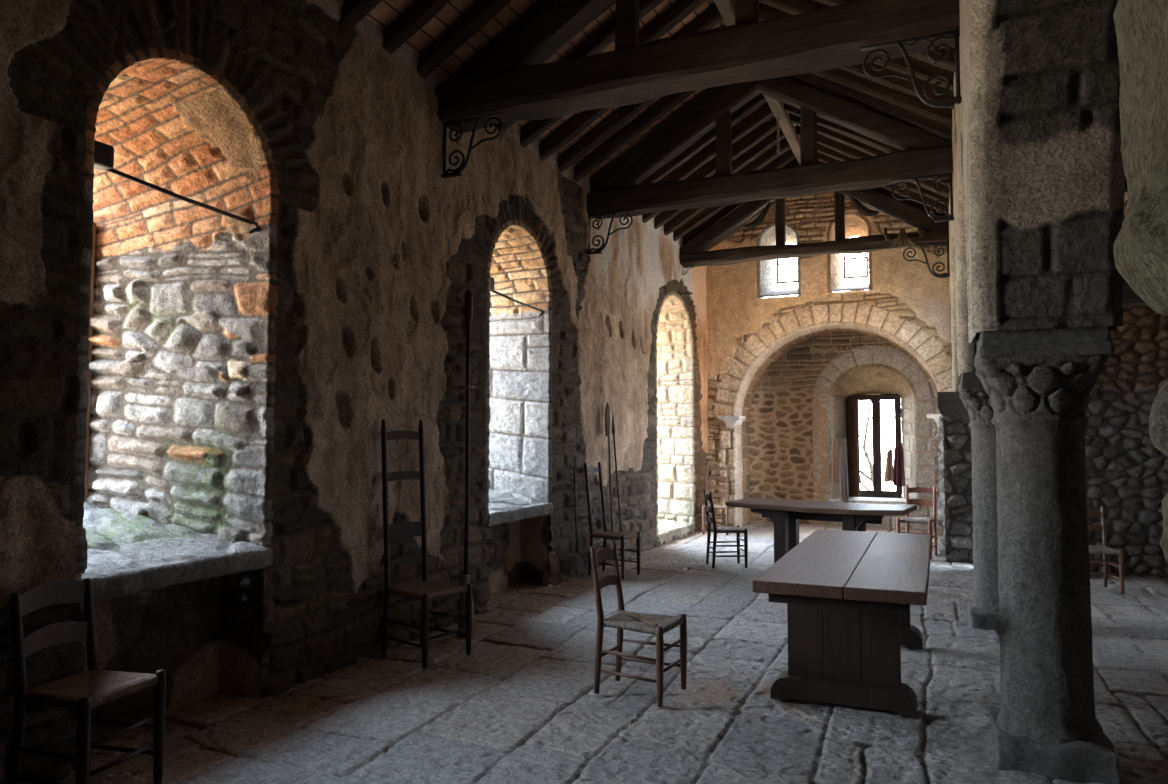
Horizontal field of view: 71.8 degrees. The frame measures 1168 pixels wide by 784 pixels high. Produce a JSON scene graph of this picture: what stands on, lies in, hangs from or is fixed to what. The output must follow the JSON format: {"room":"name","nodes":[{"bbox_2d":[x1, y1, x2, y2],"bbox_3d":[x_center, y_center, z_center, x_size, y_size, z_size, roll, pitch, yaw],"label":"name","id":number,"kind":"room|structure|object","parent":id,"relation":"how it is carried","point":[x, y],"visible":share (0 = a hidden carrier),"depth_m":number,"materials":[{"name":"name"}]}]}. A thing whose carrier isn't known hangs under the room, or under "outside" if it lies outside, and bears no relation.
{"room":"medieval castle hall","nodes":[
{"label":"medieval castle hall","id":0,"kind":"room"},
{"bbox_2d":[0,0,708,783],"bbox_3d":[-1.988,-0.462,6.370,1.402,4.954,17.415,-1,-3,25],"label":"wall","id":1,"kind":"structure","parent":0,"point":[379,253],"depth_m":5.52,"materials":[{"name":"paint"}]},
{"bbox_2d":[69,47,278,603],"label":"window","id":2,"kind":"structure","parent":1,"relation":"in","point":[174,459],"depth_m":5.01,"materials":[{"name":"stone"}]},
{"bbox_2d":[94,140,259,233],"bbox_3d":[-2.240,-1.112,4.537,0.110,0.229,1.207,-1,-3,24],"label":"rod","id":3,"kind":"object","parent":2,"relation":"attached to","point":[103,153],"visible":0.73,"depth_m":4.22,"materials":[{"name":"black metal"}]},
{"bbox_2d":[441,112,503,177],"bbox_3d":[-0.919,-2.035,6.655,0.580,0.475,0.040,-1,-3,24],"label":"iron bracket","id":4,"kind":"object","parent":1,"relation":"attached to","point":[456,172],"visible":1,"depth_m":6.70,"materials":[{"name":"black metal"}]},
{"bbox_2d":[485,220,552,526],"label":"window","id":5,"kind":"structure","parent":1,"relation":"in","point":[519,399],"depth_m":8.64,"materials":[{"name":"stone"}]},
{"bbox_2d":[490,277,543,316],"bbox_3d":[-0.678,-0.937,8.079,0.110,0.229,1.307,-1,-3,24],"label":"rod","id":6,"kind":"object","parent":5,"relation":"attached to","point":[492,286],"visible":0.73,"depth_m":7.92,"materials":[{"name":"black metal"}]},
{"bbox_2d":[587,210,633,254],"bbox_3d":[0.307,-1.868,9.432,0.580,0.475,0.040,-1,-3,24],"label":"iron bracket","id":7,"kind":"object","parent":1,"relation":"attached to","point":[598,250],"visible":1,"depth_m":9.46,"materials":[{"name":"black metal"}]},
{"bbox_2d":[655,292,694,544],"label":"window","id":8,"kind":"structure","parent":1,"relation":"in","point":[674,353],"depth_m":13.11,"materials":[{"name":"stone"}]},
{"bbox_2d":[681,264,693,294],"bbox_3d":[1.606,-1.746,12.507,0.216,0.475,0.040,-1,-3,24],"label":"iron bracket","id":9,"kind":"object","parent":1,"relation":"attached to","point":[684,265],"visible":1,"depth_m":12.51,"materials":[{"name":"black metal"}]},
{"bbox_2d":[435,0,959,133],"bbox_3d":[0.632,-2.961,6.116,4.550,1.417,0.417,-1,-3,24],"label":"roof truss","id":10,"kind":"object","parent":1,"relation":"attached to","point":[510,82],"visible":0.89,"depth_m":5.96,"materials":[{"name":"brown wood"}]},
{"bbox_2d":[587,77,952,218],"bbox_3d":[1.859,-2.820,8.896,4.550,1.422,0.333,-1,-3,24],"label":"roof truss","id":11,"kind":"object","parent":1,"relation":"attached to","point":[922,152],"visible":0.87,"depth_m":8.70,"materials":[{"name":"brown wood"}]},
{"bbox_2d":[679,164,948,267],"bbox_3d":[3.208,-2.673,11.955,4.550,1.414,0.275,-1,-3,24],"label":"roof truss","id":12,"kind":"object","parent":1,"relation":"attached to","point":[690,253],"visible":0.7,"depth_m":11.77,"materials":[{"name":"brown wood"}]},
{"bbox_2d":[714,0,800,164],"bbox_3d":[0.404,-3.730,5.450,0.137,0.147,16.950,-1,-3,24],"label":"ridge beam","id":13,"kind":"structure","parent":12,"relation":"on","point":[726,8],"depth_m":9.90,"materials":[{"name":"brown wood"}]},
{"bbox_2d":[338,0,381,31],"bbox_3d":[-0.924,-3.145,5.398,2.361,1.469,0.132,-1,-3,23],"label":"rafter","id":14,"kind":"object","parent":13,"relation":"attached to","point":[353,12],"visible":0.44,"depth_m":5.64,"materials":[{"name":"brown wood"}]},
{"bbox_2d":[382,0,449,53],"bbox_3d":[-0.744,-3.131,5.797,2.364,1.468,0.131,-1,-3,24],"label":"rafter","id":15,"kind":"object","parent":13,"relation":"attached to","point":[418,14],"visible":0.57,"depth_m":5.98,"materials":[{"name":"brown wood"}]},
{"bbox_2d":[417,0,511,77],"bbox_3d":[-0.570,-3.101,6.194,2.364,1.464,0.138,-1,-3,24],"label":"rafter","id":16,"kind":"object","parent":13,"relation":"attached to","point":[481,12],"visible":0.67,"depth_m":6.32,"materials":[{"name":"brown wood"}]},
{"bbox_2d":[448,0,555,80],"bbox_3d":[-0.391,-3.082,6.605,2.361,1.469,0.132,-1,-3,24],"label":"rafter","id":17,"kind":"object","parent":13,"relation":"attached to","point":[481,57],"visible":0.32,"depth_m":6.67,"materials":[{"name":"brown wood"}]},
{"bbox_2d":[535,0,615,64],"bbox_3d":[-0.217,-3.066,6.992,2.364,1.468,0.132,-1,-3,24],"label":"rafter","id":18,"kind":"object","parent":13,"relation":"attached to","point":[610,3],"visible":0.12,"depth_m":6.92,"materials":[{"name":"brown wood"}]},
{"bbox_2d":[497,0,663,131],"bbox_3d":[-0.050,-3.042,7.374,2.364,1.464,0.138,-1,-3,24],"label":"rafter","id":19,"kind":"object","parent":13,"relation":"attached to","point":[605,35],"visible":0.28,"depth_m":7.24,"materials":[{"name":"brown wood"}]},
{"bbox_2d":[520,0,706,147],"bbox_3d":[0.131,-3.026,7.790,2.361,1.469,0.132,-1,-3,24],"label":"rafter","id":20,"kind":"object","parent":13,"relation":"attached to","point":[680,10],"visible":0.34,"depth_m":7.52,"materials":[{"name":"brown wood"}]},
{"bbox_2d":[539,3,722,160],"bbox_3d":[0.307,-3.008,8.180,2.364,1.468,0.132,-1,-3,24],"label":"rafter","id":21,"kind":"object","parent":13,"relation":"attached to","point":[711,16],"visible":0.36,"depth_m":8.26,"materials":[{"name":"brown wood"}]},
{"bbox_2d":[573,90,696,181],"bbox_3d":[0.639,-2.971,8.940,2.361,1.469,0.132,-1,-3,23],"label":"rafter","id":22,"kind":"object","parent":13,"relation":"attached to","point":[668,102],"visible":0.63,"depth_m":8.95,"materials":[{"name":"brown wood"}]},
{"bbox_2d":[557,25,726,172],"bbox_3d":[0.484,-2.990,8.585,2.364,1.464,0.137,-1,-3,24],"label":"rafter","id":23,"kind":"object","parent":13,"relation":"attached to","point":[605,129],"visible":0.42,"depth_m":8.67,"materials":[{"name":"brown wood"}]},
{"bbox_2d":[589,84,731,190],"bbox_3d":[0.817,-2.949,9.336,2.364,1.468,0.132,-1,-3,23],"label":"rafter","id":24,"kind":"object","parent":13,"relation":"attached to","point":[707,95],"visible":0.57,"depth_m":9.28,"materials":[{"name":"brown wood"}]},
{"bbox_2d":[640,93,765,183],"bbox_3d":[1.166,-2.911,10.136,2.361,1.469,0.132,-1,-3,24],"label":"rafter","id":25,"kind":"object","parent":13,"relation":"attached to","point":[739,114],"visible":0.44,"depth_m":9.98,"materials":[{"name":"brown wood"}]},
{"bbox_2d":[642,116,779,222],"bbox_3d":[1.517,-2.869,10.928,2.364,1.464,0.137,-1,-3,24],"label":"rafter","id":26,"kind":"object","parent":13,"relation":"attached to","point":[770,126],"visible":0.34,"depth_m":10.64,"materials":[{"name":"brown wood"}]},
{"bbox_2d":[662,103,773,181],"bbox_3d":[1.343,-2.895,10.530,2.364,1.468,0.132,-1,-3,24],"label":"rafter","id":27,"kind":"object","parent":13,"relation":"attached to","point":[763,113],"visible":0.52,"depth_m":10.33,"materials":[{"name":"brown wood"}]},
{"bbox_2d":[654,127,784,228],"bbox_3d":[1.687,-2.853,11.317,2.361,1.469,0.132,-1,-3,24],"label":"rafter","id":28,"kind":"object","parent":13,"relation":"attached to","point":[770,140],"visible":0.38,"depth_m":11.04,"materials":[{"name":"brown wood"}]},
{"bbox_2d":[664,137,790,235],"bbox_3d":[1.869,-2.839,11.721,2.364,1.468,0.132,-1,-3,24],"label":"rafter","id":29,"kind":"object","parent":13,"relation":"attached to","point":[770,154],"visible":0.44,"depth_m":11.46,"materials":[{"name":"brown wood"}]},
{"bbox_2d":[673,149,795,241],"bbox_3d":[2.033,-2.808,12.097,2.364,1.464,0.137,-1,-3,24],"label":"rafter","id":30,"kind":"object","parent":13,"relation":"attached to","point":[785,158],"visible":0.48,"depth_m":12.12,"materials":[{"name":"brown wood"}]},
{"bbox_2d":[701,201,774,251],"bbox_3d":[2.550,-2.755,13.270,2.364,1.464,0.137,-1,-3,24],"label":"rafter","id":31,"kind":"object","parent":13,"relation":"attached to","point":[772,203],"visible":0.15,"depth_m":13.27,"materials":[{"name":"brown wood"}]},
{"bbox_2d":[682,158,798,244],"bbox_3d":[2.201,-2.801,12.483,2.361,1.469,0.132,-1,-3,23],"label":"rafter","id":32,"kind":"object","parent":13,"relation":"attached to","point":[723,212],"visible":0.27,"depth_m":12.49,"materials":[{"name":"brown wood"}]},
{"bbox_2d":[776,113,779,152],"bbox_3d":[2.390,-3.215,9.936,0.031,0.558,0.032,1,-3,-23],"label":"chain","id":33,"kind":"object","parent":13,"relation":"hanging from","point":[777,113],"visible":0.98,"depth_m":9.93,"materials":[{"name":"metal"}]},
{"bbox_2d":[783,103,899,152],"bbox_3d":[3.551,-2.929,9.540,2.379,1.472,0.136,-1,-3,24],"label":"rafter","id":34,"kind":"object","parent":13,"relation":"attached to","point":[822,122],"visible":0.27,"depth_m":9.68,"materials":[{"name":"brown wood"}]},
{"bbox_2d":[759,2,953,90],"bbox_3d":[2.515,-3.046,7.190,2.379,1.472,0.136,-1,-3,24],"label":"rafter","id":35,"kind":"object","parent":13,"relation":"attached to","point":[923,70],"visible":0.18,"depth_m":7.00,"materials":[{"name":"brown wood"}]},
{"bbox_2d":[759,0,954,71],"bbox_3d":[2.344,-3.076,6.810,2.387,1.475,0.136,-1,-3,23],"label":"rafter","id":36,"kind":"object","parent":13,"relation":"attached to","point":[795,7],"visible":0.2,"depth_m":6.92,"materials":[{"name":"brown wood"}]},
{"bbox_2d":[785,73,951,140],"bbox_3d":[3.027,-2.984,8.353,2.379,1.472,0.136,-1,-3,24],"label":"rafter","id":37,"kind":"object","parent":13,"relation":"attached to","point":[882,107],"visible":0.44,"depth_m":8.32,"materials":[{"name":"brown wood"}]},
{"bbox_2d":[789,113,949,186],"bbox_3d":[3.720,-2.922,9.923,2.386,1.477,0.136,-1,-3,23],"label":"rafter","id":38,"kind":"object","parent":13,"relation":"attached to","point":[794,119],"visible":0.18,"depth_m":10.08,"materials":[{"name":"brown wood"}]},
{"bbox_2d":[795,125,949,198],"bbox_3d":[3.901,-2.896,10.338,2.387,1.475,0.135,-1,-3,24],"label":"rafter","id":39,"kind":"object","parent":13,"relation":"attached to","point":[844,149],"visible":0.23,"depth_m":10.48,"materials":[{"name":"brown wood"}]},
{"bbox_2d":[812,68,951,126],"bbox_3d":[2.854,-3.010,7.966,2.387,1.475,0.135,-1,-3,24],"label":"rafter","id":40,"kind":"object","parent":13,"relation":"attached to","point":[914,104],"visible":0.41,"depth_m":7.86,"materials":[{"name":"brown wood"}]},
{"bbox_2d":[817,143,948,205],"bbox_3d":[4.068,-2.871,10.713,2.379,1.472,0.136,-1,-3,24],"label":"rafter","id":41,"kind":"object","parent":13,"relation":"attached to","point":[822,149],"visible":0.23,"depth_m":10.61,"materials":[{"name":"brown wood"}]},
{"bbox_2d":[817,152,948,213],"bbox_3d":[4.258,-2.853,11.142,2.386,1.477,0.135,-1,-3,24],"label":"rafter","id":42,"kind":"object","parent":13,"relation":"attached to","point":[822,158],"visible":0.17,"depth_m":11.02,"materials":[{"name":"brown wood"}]},
{"bbox_2d":[818,161,948,217],"bbox_3d":[4.430,-2.837,11.539,2.387,1.475,0.135,-1,-3,24],"label":"rafter","id":43,"kind":"object","parent":13,"relation":"attached to","point":[879,189],"visible":0.06,"depth_m":11.41,"materials":[{"name":"brown wood"}]},
{"bbox_2d":[814,0,954,47],"bbox_3d":[2.171,-3.086,6.412,2.386,1.477,0.136,-1,-3,23],"label":"rafter","id":44,"kind":"object","parent":13,"relation":"attached to","point":[831,3],"visible":0.05,"depth_m":6.45,"materials":[{"name":"brown wood"}]},
{"bbox_2d":[839,63,953,109],"bbox_3d":[2.693,-3.028,7.595,2.386,1.477,0.136,-1,-3,24],"label":"rafter","id":45,"kind":"object","parent":13,"relation":"attached to","point":[899,84],"visible":0.21,"depth_m":7.46,"materials":[{"name":"brown wood"}]},
{"bbox_2d":[883,227,889,240],"bbox_3d":[4.224,-2.201,11.271,0.078,0.172,0.170,-1,-3,24],"label":"wooden peg","id":46,"kind":"object","parent":12,"relation":"attached to","point":[885,233],"visible":1,"depth_m":11.22,"materials":[{"name":"brown wood"}]},
{"bbox_2d":[890,228,915,247],"bbox_3d":[4.416,-2.131,11.184,0.344,0.281,0.126,-1,-3,24],"label":"herb bundle","id":47,"kind":"object","parent":12,"relation":"hanging from","point":[902,236],"visible":1,"depth_m":11.18,"materials":[{"name":"brown plant"}]},
{"bbox_2d":[917,224,923,237],"bbox_3d":[4.627,-2.210,11.094,0.078,0.172,0.170,-1,-3,24],"label":"wooden peg","id":48,"kind":"object","parent":12,"relation":"attached to","point":[921,235],"visible":1,"depth_m":11.04,"materials":[{"name":"brown wood"}]},
{"bbox_2d":[345,0,799,222],"bbox_3d":[-0.782,-3.177,5.973,2.616,1.553,17.401,-1,-3,24],"label":"ceiling","id":49,"kind":"structure","parent":0,"point":[385,12],"depth_m":7.18,"materials":[{"name":"wood"}]},
{"bbox_2d":[58,522,1167,783],"bbox_3d":[2.145,1.887,5.310,8.175,0.072,18.807,-1,-3,24],"label":"floor","id":50,"kind":"structure","parent":0,"point":[523,707],"depth_m":4.73,"materials":[{"name":"grey stone"}]},
{"bbox_2d":[8,578,165,783],"bbox_3d":[-2.191,1.314,3.557,0.465,0.928,0.445,-1,-3,17],"label":"chair","id":51,"kind":"object","parent":50,"relation":"on","point":[83,692],"visible":1,"depth_m":3.54,"materials":[{"name":"brown wood"}]},
{"bbox_2d":[381,419,471,668],"bbox_3d":[-1.151,1.045,5.824,0.527,1.692,0.472,-2,-3,36],"label":"chair","id":52,"kind":"object","parent":50,"relation":"on","point":[425,591],"visible":1,"depth_m":5.82,"materials":[{"name":"brown wood"}]},
{"bbox_2d":[457,575,473,635],"bbox_3d":[-0.938,1.690,6.402,0.128,0.459,0.128,-1,-3,24],"label":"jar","id":53,"kind":"object","parent":50,"relation":"on","point":[462,599],"visible":0.5,"depth_m":6.36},
{"bbox_2d":[460,289,475,574],"bbox_3d":[-0.985,0.526,6.779,0.090,2.822,0.271,0,-3,5],"label":"wooden pole","id":54,"kind":"object","parent":50,"relation":"on","point":[468,314],"visible":0.95,"depth_m":6.76,"materials":[{"name":"brown wood"}]},
{"bbox_2d":[573,468,583,576],"bbox_3d":[-0.085,1.424,8.851,0.123,1.171,0.160,-1,-3,24],"label":"shovel","id":55,"kind":"object","parent":50,"relation":"on","point":[580,567],"visible":1,"depth_m":8.86,"materials":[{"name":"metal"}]},
{"bbox_2d":[605,403,613,566],"bbox_3d":[0.323,1.104,9.650,0.105,1.951,0.120,-1,-3,24],"label":"wooden paddle","id":56,"kind":"object","parent":50,"relation":"on","point":[607,409],"visible":0.94,"depth_m":9.66,"materials":[{"name":"brown wood"}]},
{"bbox_2d":[584,462,639,578],"bbox_3d":[0.310,1.427,9.100,0.544,1.252,0.390,-2,-3,34],"label":"chair","id":57,"kind":"object","parent":50,"relation":"on","point":[605,535],"visible":0.98,"depth_m":9.08,"materials":[{"name":"brown wood"}]},
{"bbox_2d":[612,410,621,531],"bbox_3d":[0.415,1.157,9.893,0.174,1.871,0.042,-2,-4,40],"label":"wooden staff","id":58,"kind":"object","parent":50,"relation":"on","point":[613,424],"visible":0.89,"depth_m":9.92,"materials":[{"name":"brown wood"}]},
{"bbox_2d":[590,541,686,706],"bbox_3d":[0.331,1.404,5.004,0.504,0.892,0.414,-2,-3,29],"label":"chair","id":59,"kind":"object","parent":50,"relation":"on","point":[655,624],"visible":1,"depth_m":4.98,"materials":[{"name":"brown wood"}]},
{"bbox_2d":[702,464,728,534],"bbox_3d":[2.104,1.697,12.832,0.402,1.082,0.484,-1,-3,14],"label":"chair","id":60,"kind":"object","parent":50,"relation":"on","point":[716,506],"visible":0.71,"depth_m":12.99,"materials":[{"name":"brown wood"}]},
{"bbox_2d":[703,490,747,567],"bbox_3d":[1.693,1.636,9.684,0.452,0.892,0.387,0,-3,-4],"label":"chair","id":61,"kind":"object","parent":50,"relation":"on","point":[732,529],"visible":1,"depth_m":9.53,"materials":[{"name":"brown wood"}]},
{"bbox_2d":[726,497,916,562],"bbox_3d":[2.615,1.638,8.940,1.910,0.813,0.769,-2,-3,32],"label":"trestle table","id":62,"kind":"object","parent":50,"relation":"on","point":[785,515],"visible":0.66,"depth_m":8.90,"materials":[{"name":"brown wood"}]},
{"bbox_2d":[752,530,930,717],"bbox_3d":[1.803,1.464,5.317,0.889,0.802,2.495,-1,-3,24],"label":"trestle table","id":63,"kind":"object","parent":50,"relation":"on","point":[848,596],"visible":1,"depth_m":4.72,"materials":[{"name":"brown wood"}]},
{"bbox_2d":[896,484,936,558],"bbox_3d":[4.334,1.671,10.478,0.429,0.902,0.503,-2,-3,34],"label":"chair","id":64,"kind":"object","parent":50,"relation":"on","point":[920,502],"visible":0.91,"depth_m":10.55,"materials":[{"name":"brown wood"}]},
{"bbox_2d":[936,392,972,564],"bbox_3d":[4.939,1.076,10.188,0.921,2.140,0.784,-1,-3,24],"label":"stone pier","id":65,"kind":"object","parent":50,"relation":"on","point":[954,465],"visible":0.48,"depth_m":9.99,"materials":[{"name":"stone"}]},
{"bbox_2d":[958,372,999,633],"bbox_3d":[3.493,0.902,6.794,0.579,2.130,0.591,-1,-3,24],"label":"stone column","id":66,"kind":"structure","parent":50,"relation":"on","point":[983,611],"depth_m":6.68,"materials":[{"name":"stone"}]},
{"bbox_2d":[974,326,1119,783],"bbox_3d":[2.310,0.767,4.063,0.581,2.130,0.590,-1,-3,24],"label":"stone column","id":67,"kind":"structure","parent":50,"relation":"on","point":[1038,383],"depth_m":3.89,"materials":[{"name":"stone"}]},
{"bbox_2d":[1087,506,1123,594],"bbox_3d":[5.181,1.594,8.225,0.427,0.832,0.439,-1,-3,16],"label":"chair","id":68,"kind":"object","parent":50,"relation":"on","point":[1093,549],"visible":0.62,"depth_m":8.18,"materials":[{"name":"brown wood"}]},
{"bbox_2d":[1113,0,1167,560],"bbox_3d":[0.956,0.186,0.824,0.627,2.990,0.705,-1,-3,24],"label":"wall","id":69,"kind":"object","parent":50,"relation":"on","point":[1140,251],"visible":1,"depth_m":1.09,"materials":[{"name":"stone"}]},
{"bbox_2d":[706,192,952,527],"bbox_3d":[4.285,-0.590,13.436,4.944,5.909,1.237,-1,-3,24],"label":"wall","id":70,"kind":"structure","parent":0,"point":[906,301],"depth_m":13.25,"materials":[{"name":"beige paint"}]},
{"bbox_2d":[717,416,745,427],"bbox_3d":[2.509,0.514,13.709,0.370,0.210,0.470,-1,-3,24],"label":"trim","id":71,"kind":"structure","parent":70,"relation":"attached to","point":[730,421],"depth_m":13.50,"materials":[{"name":"stone"}]},
{"bbox_2d":[757,223,800,298],"bbox_3d":[3.371,-2.185,13.692,0.770,1.280,0.850,-1,-3,24],"label":"window","id":72,"kind":"structure","parent":70,"relation":"in","point":[767,237],"depth_m":13.57,"materials":[{"name":"beige stone"}]},
{"bbox_2d":[827,211,872,292],"bbox_3d":[4.392,-2.242,13.245,0.740,1.330,0.850,-1,-3,24],"label":"window","id":73,"kind":"structure","parent":70,"relation":"in","point":[856,224],"depth_m":13.11,"materials":[{"name":"stone"}]},
{"bbox_2d":[927,414,940,426],"bbox_3d":[5.474,0.450,12.405,0.370,0.210,0.470,-1,-3,24],"label":"trim","id":74,"kind":"structure","parent":70,"relation":"attached to","point":[935,417],"depth_m":12.22,"materials":[{"name":"stone"}]},
{"bbox_2d":[749,333,942,529],"bbox_3d":[4.507,0.515,13.914,3.666,3.648,0.317,-1,-3,19],"label":"wall","id":75,"kind":"structure","parent":0,"point":[788,433],"depth_m":14.18,"materials":[{"name":"beige stone"}]},
{"bbox_2d":[827,363,919,509],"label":"window","id":76,"kind":"structure","parent":75,"relation":"in","point":[875,382],"depth_m":14.21,"materials":[{"name":"stone"}]},
{"bbox_2d":[847,399,859,495],"bbox_3d":[4.806,0.984,14.397,0.060,1.720,0.360,1,-3,-10],"label":"shutter","id":77,"kind":"object","parent":76,"relation":"attached to","point":[853,450],"depth_m":14.34,"materials":[{"name":"brown wood"}]},
{"bbox_2d":[949,0,1124,391],"bbox_3d":[2.390,-1.674,4.411,0.681,2.800,17.040,-1,-3,24],"label":"wall","id":78,"kind":"structure","parent":0,"point":[1047,175],"depth_m":3.71,"materials":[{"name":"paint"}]},
{"bbox_2d":[860,29,961,107],"bbox_3d":[2.143,-2.082,5.307,0.608,0.496,0.040,-1,-3,24],"label":"iron bracket","id":79,"kind":"object","parent":78,"relation":"attached to","point":[949,101],"visible":1,"depth_m":5.25,"materials":[{"name":"black metal"}]},
{"bbox_2d":[890,172,953,221],"bbox_3d":[3.382,-1.925,8.079,0.580,0.475,0.040,-1,-3,24],"label":"iron bracket","id":80,"kind":"object","parent":78,"relation":"attached to","point":[937,218],"visible":0.99,"depth_m":8.02,"materials":[{"name":"black metal"}]},
{"bbox_2d":[903,241,949,277],"bbox_3d":[4.715,-1.803,11.138,0.608,0.496,0.040,-1,-3,24],"label":"iron bracket","id":81,"kind":"object","parent":78,"relation":"attached to","point":[943,275],"visible":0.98,"depth_m":11.08,"materials":[{"name":"black metal"}]},
{"bbox_2d":[1084,277,1167,578],"bbox_3d":[6.370,-0.128,8.913,3.486,4.438,0.092,-1,-3,24],"label":"wall","id":82,"kind":"structure","parent":0,"point":[1127,475],"depth_m":9.03,"materials":[{"name":"grey stone"}]},
{"bbox_2d":[1124,192,1127,215],"bbox_3d":[3.606,-1.834,2.439,3.309,1.085,14.600,-1,-3,24],"label":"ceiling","id":83,"kind":"structure","parent":0,"point":[1125,193],"depth_m":7.58,"materials":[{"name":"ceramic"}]},
{"bbox_3d":[2.683,-1.680,4.283,0.033,2.800,17.040,-1,-3,24],"label":"wall","id":84,"kind":"structure","parent":0,"visible":0},
{"bbox_2d":[1125,176,1127,192],"bbox_3d":[5.117,-1.510,6.242,2.861,1.091,0.166,-1,-3,24],"label":"rafter","id":85,"kind":"object","parent":84,"relation":"attached to","point":[1126,189],"visible":0.02,"depth_m":6.50,"materials":[{"name":"brown wood"}]},
{"bbox_2d":[1122,279,1146,306],"bbox_3d":[5.140,-0.814,6.196,3.050,0.219,0.246,-1,-3,24],"label":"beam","id":86,"kind":"structure","parent":84,"relation":"attached to","point":[1130,298],"depth_m":6.44,"materials":[{"name":"brown wood"}]},
{"bbox_3d":[4.373,0.759,13.948,0.020,0.046,0.148,-1,-3,24],"label":"wall hook","id":87,"kind":"object","parent":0,"visible":0},
{"bbox_2d":[832,437,838,483],"bbox_3d":[4.344,1.179,13.899,0.127,0.823,0.105,-2,-4,40],"label":"hanging cloth","id":88,"kind":"object","parent":87,"relation":"hanging from","point":[835,459],"visible":1,"depth_m":13.90,"materials":[{"name":"beige fabric"}]},
{"bbox_3d":[4.483,0.776,13.899,0.020,0.046,0.148,-1,-3,24],"label":"wall hook","id":89,"kind":"object","parent":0,"visible":0},
{"bbox_2d":[841,438,848,502],"bbox_3d":[4.476,1.349,13.842,0.136,1.123,0.105,-2,-4,36],"label":"hanging cloth","id":90,"kind":"object","parent":89,"relation":"hanging from","point":[844,467],"visible":0.98,"depth_m":13.83,"materials":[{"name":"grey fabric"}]},
{"bbox_3d":[5.279,0.819,13.545,0.020,0.046,0.148,-1,-3,24],"label":"wall hook","id":91,"kind":"object","parent":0,"visible":0},
{"bbox_2d":[893,442,905,486],"bbox_3d":[5.264,1.206,13.491,0.198,0.758,0.110,-1,-3,24],"label":"hanging cloth","id":92,"kind":"object","parent":91,"relation":"hanging from","point":[898,465],"visible":1,"depth_m":13.48,"materials":[{"name":"fabric"}]},
{"bbox_3d":[5.151,0.941,13.596,0.020,0.045,0.148,-1,-3,24],"label":"wall hook","id":93,"kind":"object","parent":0,"visible":0},
{"bbox_2d":[884,449,892,482],"bbox_3d":[5.133,1.240,13.600,0.160,0.573,0.114,-1,-3,24],"label":"hanging cloth","id":94,"kind":"object","parent":93,"relation":"hanging from","point":[888,476],"visible":1,"depth_m":13.59,"materials":[{"name":"beige fabric"}]},
{"label":"outside","id":95,"kind":"structure","parent":0,"visible":0},
{"bbox_2d":[859,400,872,489],"bbox_3d":[5.796,1.026,17.208,1.430,3.868,1.538,0,-3,6],"label":"bare tree","id":96,"kind":"object","parent":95,"point":[867,423],"visible":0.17,"depth_m":17.15,"materials":[{"name":"grey plant"}]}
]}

